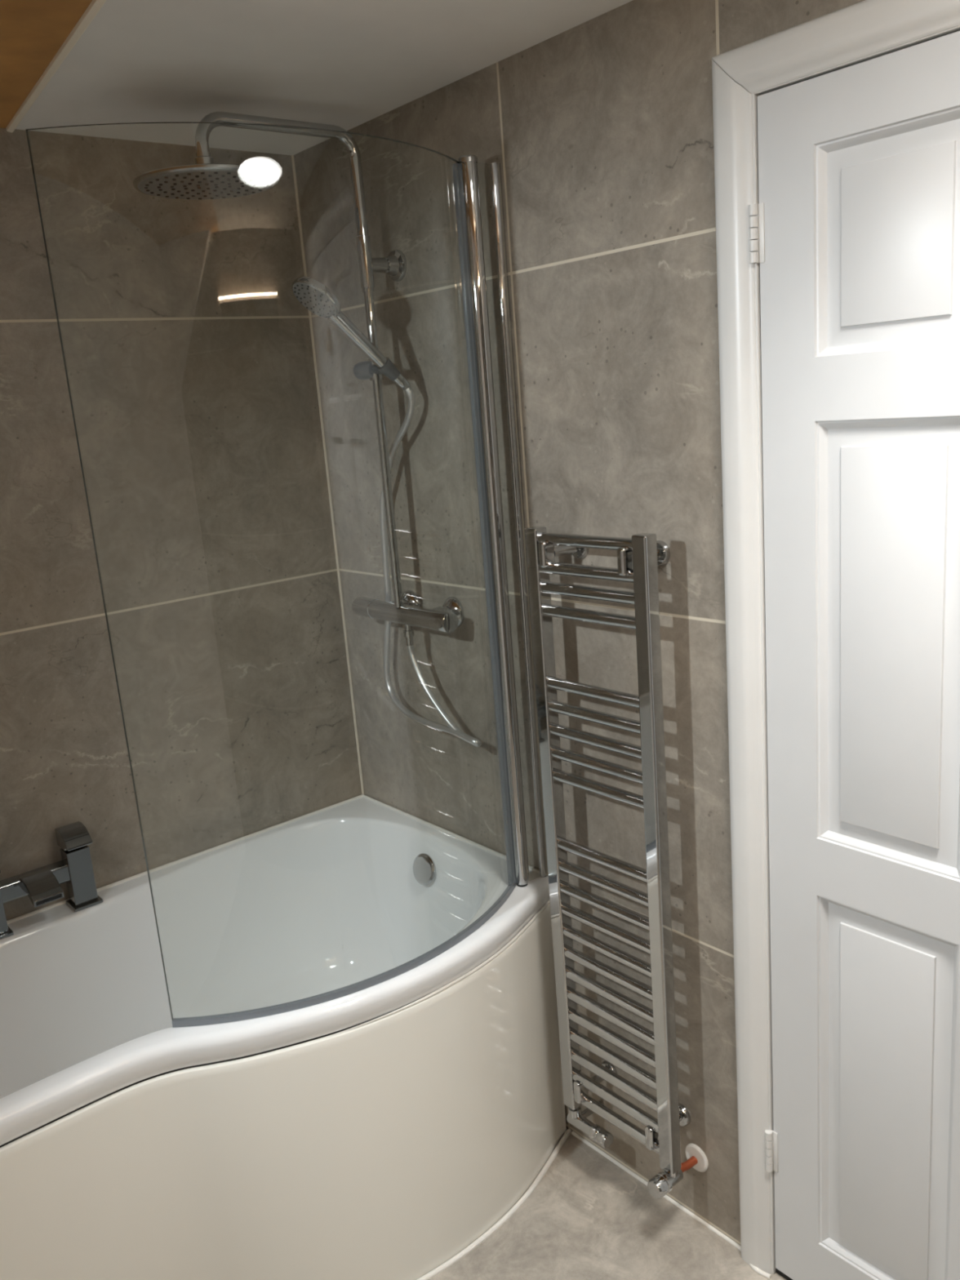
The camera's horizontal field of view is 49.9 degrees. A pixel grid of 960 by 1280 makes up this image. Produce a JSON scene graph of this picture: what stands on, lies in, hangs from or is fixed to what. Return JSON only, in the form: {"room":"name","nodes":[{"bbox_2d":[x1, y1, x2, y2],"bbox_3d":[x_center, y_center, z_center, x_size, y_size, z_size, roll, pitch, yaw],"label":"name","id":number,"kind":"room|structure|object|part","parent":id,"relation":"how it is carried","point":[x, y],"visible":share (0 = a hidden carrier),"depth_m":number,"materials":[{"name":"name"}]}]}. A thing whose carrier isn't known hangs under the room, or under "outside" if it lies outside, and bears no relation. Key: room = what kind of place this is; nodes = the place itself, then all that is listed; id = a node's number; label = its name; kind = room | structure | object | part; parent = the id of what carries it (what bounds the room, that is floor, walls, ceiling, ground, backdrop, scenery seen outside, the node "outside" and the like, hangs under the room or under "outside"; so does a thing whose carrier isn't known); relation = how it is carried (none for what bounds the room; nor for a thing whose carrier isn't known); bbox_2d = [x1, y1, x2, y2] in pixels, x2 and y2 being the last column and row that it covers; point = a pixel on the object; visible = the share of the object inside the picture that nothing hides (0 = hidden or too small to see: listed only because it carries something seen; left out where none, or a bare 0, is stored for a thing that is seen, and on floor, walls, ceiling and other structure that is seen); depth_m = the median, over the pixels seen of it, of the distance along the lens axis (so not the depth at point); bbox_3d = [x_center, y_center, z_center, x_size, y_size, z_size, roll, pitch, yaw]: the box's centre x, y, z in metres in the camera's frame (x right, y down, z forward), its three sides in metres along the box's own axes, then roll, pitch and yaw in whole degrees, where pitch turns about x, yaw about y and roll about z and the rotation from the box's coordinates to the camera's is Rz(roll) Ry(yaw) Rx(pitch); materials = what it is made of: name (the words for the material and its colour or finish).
{"room":"bathroom","nodes":[
{"label":"bathroom","id":0,"kind":"room"},
{"bbox_2d":[0,0,92,128],"bbox_3d":[-0.484,-0.720,0.632,1.105,0.050,2.600,-15,17,-38],"label":"ceiling panel","id":1,"kind":"object","parent":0,"point":[32,32],"visible":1,"depth_m":1.53,"materials":[{"name":"brown wood"}]},
{"bbox_2d":[0,127,361,920],"bbox_3d":[-1.021,0.137,2.089,1.920,2.290,0.080,-15,17,-38],"label":"wall","id":2,"kind":"structure","parent":0,"point":[185,332],"depth_m":2.24,"materials":[{"name":"tile"}]},
{"bbox_2d":[291,155,364,795],"bbox_3d":[-0.363,-0.340,2.514,0.008,1.560,0.008,-15,17,-38],"label":"trim","id":3,"kind":"structure","parent":2,"relation":"attached to","point":[292,156],"depth_m":2.50,"materials":[{"name":"beige tile"}]},
{"bbox_2d":[5,0,632,155],"bbox_3d":[0.060,-0.862,1.069,0.912,0.057,2.602,-15,17,-38],"label":"ceiling","id":4,"kind":"structure","parent":0,"point":[347,64],"depth_m":1.70,"materials":[{"name":"paint"}]},
{"bbox_2d":[293,0,864,1245],"bbox_3d":[0.562,0.086,1.585,0.100,2.210,2.700,-15,17,-38],"label":"wall","id":5,"kind":"structure","parent":0,"point":[599,131],"depth_m":1.88,"materials":[{"name":"tile"}]},
{"bbox_2d":[133,111,464,645],"bbox_3d":[-0.353,-0.458,2.028,0.532,1.047,0.344,-15,17,-38],"label":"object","id":6,"kind":"object","parent":5,"relation":"attached to","point":[205,179],"visible":0.98,"depth_m":2.05,"materials":[{"name":"silver metal"}]},
{"bbox_3d":[-0.489,-0.815,1.851,0.240,0.001,0.240,-15,17,-38],"label":"plate","id":7,"kind":"part","parent":6,"relation":"part of","materials":[{"name":"grey metal"}]},
{"bbox_3d":[-0.363,-0.822,1.957,0.348,0.308,0.024,-15,17,-38],"label":"overhead arm","id":8,"kind":"part","parent":6,"relation":"part of","materials":[{"name":"silver metal"}]},
{"bbox_3d":[-0.257,-0.074,2.353,0.045,0.045,0.071,-15,17,-38],"label":"valve handle","id":9,"kind":"part","parent":6,"relation":"part of","materials":[{"name":"silver metal"}]},
{"bbox_3d":[-0.202,-0.399,2.163,0.019,0.672,0.019,-15,17,-38],"label":"slide rail","id":10,"kind":"part","parent":6,"relation":"part of","materials":[{"name":"silver metal"}]},
{"bbox_2d":[291,276,481,746],"bbox_3d":[-0.228,-0.239,2.124,0.261,0.954,0.361,-15,17,-38],"label":"shower","id":11,"kind":"object","parent":6,"relation":"attached to","point":[315,296],"visible":0.96,"depth_m":2.13,"materials":[{"name":"silver metal"}]},
{"bbox_3d":[-0.223,-0.575,2.023,0.160,0.150,0.028,-15,17,-38],"label":"handle","id":12,"kind":"part","parent":11,"relation":"part of","materials":[{"name":"silver metal"}]},
{"bbox_2d":[403,624,413,645],"bbox_3d":[-0.155,-0.013,2.253,0.023,0.050,0.023,-15,17,-38],"label":"outlet","id":13,"kind":"object","parent":6,"relation":"attached to","point":[408,633],"depth_m":2.24,"materials":[{"name":"silver metal"}]},
{"bbox_3d":[-0.077,-0.039,2.141,0.045,0.045,0.057,-15,17,-38],"label":"valve handle","id":14,"kind":"part","parent":6,"relation":"part of","materials":[{"name":"silver metal"}]},
{"bbox_2d":[524,526,708,1199],"bbox_3d":[0.245,0.415,1.905,0.126,1.245,0.298,-15,17,-38],"label":"towel radiator","id":15,"kind":"object","parent":5,"relation":"attached to","point":[639,557],"visible":1,"depth_m":1.88,"materials":[{"name":"silver metal"}]},
{"bbox_3d":[0.154,-0.163,1.866,0.066,0.018,0.018,-15,17,-38],"label":"stem","id":16,"kind":"part","parent":15,"relation":"part of","materials":[{"name":"silver metal"}]},
{"bbox_3d":[0.182,-0.168,1.763,0.022,0.022,0.237,-15,17,-38],"label":"rail","id":17,"kind":"part","parent":15,"relation":"part of","materials":[{"name":"silver metal"}]},
{"bbox_3d":[0.187,-0.117,1.775,0.022,0.022,0.237,-15,17,-38],"label":"rail","id":18,"kind":"part","parent":15,"relation":"part of","materials":[{"name":"silver metal"}]},
{"bbox_3d":[0.190,-0.082,1.783,0.022,0.022,0.237,-15,17,-38],"label":"rail","id":19,"kind":"part","parent":15,"relation":"part of","materials":[{"name":"silver metal"}]},
{"bbox_3d":[0.193,-0.041,1.793,0.022,0.022,0.237,-15,17,-38],"label":"rail","id":20,"kind":"part","parent":15,"relation":"part of","materials":[{"name":"silver metal"}]},
{"bbox_3d":[0.203,0.092,1.824,0.022,0.022,0.237,-15,17,-38],"label":"rail","id":21,"kind":"part","parent":15,"relation":"part of","materials":[{"name":"silver metal"}]},
{"bbox_3d":[0.207,0.136,1.834,0.022,0.022,0.237,-15,17,-38],"label":"rail","id":22,"kind":"part","parent":15,"relation":"part of","materials":[{"name":"silver metal"}]},
{"bbox_3d":[0.210,0.180,1.844,0.022,0.022,0.237,-15,17,-38],"label":"rail","id":23,"kind":"part","parent":15,"relation":"part of","materials":[{"name":"silver metal"}]},
{"bbox_3d":[0.239,0.900,2.114,0.066,0.018,0.018,-15,17,-38],"label":"stem","id":24,"kind":"part","parent":15,"relation":"part of","materials":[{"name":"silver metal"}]},
{"bbox_3d":[0.214,0.225,1.855,0.022,0.022,0.237,-15,17,-38],"label":"rail","id":25,"kind":"part","parent":15,"relation":"part of","materials":[{"name":"silver metal"}]},
{"bbox_3d":[0.218,0.269,1.865,0.022,0.022,0.237,-15,17,-38],"label":"rail","id":26,"kind":"part","parent":15,"relation":"part of","materials":[{"name":"silver metal"}]},
{"bbox_3d":[0.228,0.404,1.897,0.022,0.022,0.237,-15,17,-38],"label":"rail","id":27,"kind":"part","parent":15,"relation":"part of","materials":[{"name":"silver metal"}]},
{"bbox_3d":[0.232,0.449,1.907,0.022,0.022,0.237,-15,17,-38],"label":"rail","id":28,"kind":"part","parent":15,"relation":"part of","materials":[{"name":"silver metal"}]},
{"bbox_3d":[0.236,0.494,1.918,0.022,0.022,0.237,-15,17,-38],"label":"rail","id":29,"kind":"part","parent":15,"relation":"part of","materials":[{"name":"silver metal"}]},
{"bbox_3d":[0.239,0.539,1.928,0.022,0.022,0.237,-15,17,-38],"label":"rail","id":30,"kind":"part","parent":15,"relation":"part of","materials":[{"name":"silver metal"}]},
{"bbox_3d":[0.243,0.584,1.939,0.022,0.022,0.237,-15,17,-38],"label":"rail","id":31,"kind":"part","parent":15,"relation":"part of","materials":[{"name":"silver metal"}]},
{"bbox_3d":[0.246,0.629,1.949,0.022,0.022,0.237,-15,17,-38],"label":"rail","id":32,"kind":"part","parent":15,"relation":"part of","materials":[{"name":"silver metal"}]},
{"bbox_3d":[0.250,0.674,1.960,0.022,0.022,0.237,-15,17,-38],"label":"rail","id":33,"kind":"part","parent":15,"relation":"part of","materials":[{"name":"silver metal"}]},
{"bbox_3d":[0.254,0.719,1.970,0.022,0.022,0.237,-15,17,-38],"label":"rail","id":34,"kind":"part","parent":15,"relation":"part of","materials":[{"name":"silver metal"}]},
{"bbox_3d":[0.257,0.764,1.981,0.022,0.022,0.237,-15,17,-38],"label":"rail","id":35,"kind":"part","parent":15,"relation":"part of","materials":[{"name":"silver metal"}]},
{"bbox_3d":[0.261,0.809,1.991,0.022,0.022,0.237,-15,17,-38],"label":"rail","id":36,"kind":"part","parent":15,"relation":"part of","materials":[{"name":"silver metal"}]},
{"bbox_3d":[0.265,0.854,2.002,0.022,0.022,0.237,-15,17,-38],"label":"rail","id":37,"kind":"part","parent":15,"relation":"part of","materials":[{"name":"silver metal"}]},
{"bbox_3d":[0.268,0.899,2.012,0.022,0.022,0.237,-15,17,-38],"label":"rail","id":38,"kind":"part","parent":15,"relation":"part of","materials":[{"name":"silver metal"}]},
{"bbox_3d":[0.272,0.944,2.023,0.022,0.022,0.237,-15,17,-38],"label":"rail","id":39,"kind":"part","parent":15,"relation":"part of","materials":[{"name":"silver metal"}]},
{"bbox_2d":[776,1268,792,1279],"bbox_3d":[0.822,1.190,1.620,0.092,0.010,0.772,-15,17,-38],"label":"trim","id":40,"kind":"structure","parent":5,"relation":"attached to","point":[778,1271],"depth_m":1.87,"materials":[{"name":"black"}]},
{"bbox_2d":[711,0,959,1274],"bbox_3d":[0.701,0.217,1.357,0.022,2.037,0.904,-15,17,-38],"label":"door frame","id":41,"kind":"structure","parent":5,"relation":"in","point":[865,28],"depth_m":1.57,"materials":[{"name":"white paint"}]},
{"bbox_2d":[750,25,959,1274],"bbox_3d":[0.746,0.232,1.397,0.109,1.984,0.796,-15,17,-38],"label":"lining","id":42,"kind":"object","parent":5,"relation":"attached to","point":[754,95],"visible":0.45,"depth_m":1.58,"materials":[{"name":"white paint"}]},
{"bbox_2d":[748,31,959,1279],"bbox_3d":[0.712,0.238,1.378,0.051,1.954,0.779,-15,17,-38],"label":"door","id":43,"kind":"structure","parent":42,"relation":"attached to","point":[855,225],"depth_m":1.50,"materials":[{"name":"white paint"}]},
{"bbox_3d":[0.536,-0.518,1.335,0.013,0.277,0.227,-15,17,-38],"label":"raised panel","id":44,"kind":"part","parent":43,"relation":"part of","materials":[{"name":"white paint"}]},
{"bbox_3d":[0.579,0.012,1.459,0.013,0.640,0.227,-15,17,-38],"label":"raised panel","id":45,"kind":"part","parent":43,"relation":"part of","materials":[{"name":"white paint"}]},
{"bbox_3d":[0.637,0.737,1.628,0.013,0.659,0.227,-15,17,-38],"label":"raised panel","id":46,"kind":"part","parent":43,"relation":"part of","materials":[{"name":"white paint"}]},
{"bbox_2d":[416,1128,786,1279],"bbox_3d":[-0.069,1.376,1.317,1.920,0.086,2.780,-15,17,-38],"label":"floor","id":47,"kind":"structure","parent":0,"point":[587,1218],"depth_m":2.00,"materials":[{"name":"tile"}]},
{"bbox_2d":[0,794,566,1279],"bbox_3d":[-0.671,0.923,1.931,1.700,0.616,0.805,-15,17,-38],"label":"bathtub","id":48,"kind":"object","parent":47,"relation":"on","point":[378,1131],"visible":0.96,"depth_m":1.91,"materials":[{"name":"white plastic"}]},
{"bbox_2d":[0,821,102,939],"bbox_3d":[-0.900,0.500,2.103,0.243,0.174,0.118,-15,17,-38],"label":"tap","id":49,"kind":"object","parent":48,"relation":"on","point":[42,885],"visible":1,"depth_m":2.15,"materials":[{"name":"silver metal"}]},
{"bbox_3d":[-0.983,0.595,2.089,0.060,0.008,0.058,-15,17,-38],"label":"plate","id":50,"kind":"part","parent":49,"relation":"part of","materials":[{"name":"silver metal"}]},
{"bbox_3d":[-0.891,0.500,2.094,0.058,0.040,0.090,-15,17,-38],"label":"spout","id":51,"kind":"part","parent":49,"relation":"part of","materials":[{"name":"silver metal"}]},
{"bbox_3d":[-0.851,0.412,2.162,0.052,0.039,0.068,-15,17,-38],"label":"lever","id":52,"kind":"part","parent":49,"relation":"part of","materials":[{"name":"silver metal"}]},
{"bbox_3d":[-0.843,0.558,2.201,0.060,0.008,0.058,-15,17,-38],"label":"plate","id":53,"kind":"part","parent":49,"relation":"part of","materials":[{"name":"silver metal"}]},
{"bbox_2d":[25,121,548,1027],"bbox_3d":[-0.208,-0.099,1.741,0.804,1.392,0.135,-14,16,-34],"label":"screen","id":54,"kind":"object","parent":48,"relation":"on","point":[465,175],"visible":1,"depth_m":1.92,"materials":[{"name":"clear glass"}]},
{"bbox_3d":[0.033,-0.169,1.970,0.031,1.376,0.031,-15,17,-38],"label":"pivot post","id":55,"kind":"part","parent":54,"relation":"part of","materials":[{"name":"silver metal"}]}
]}

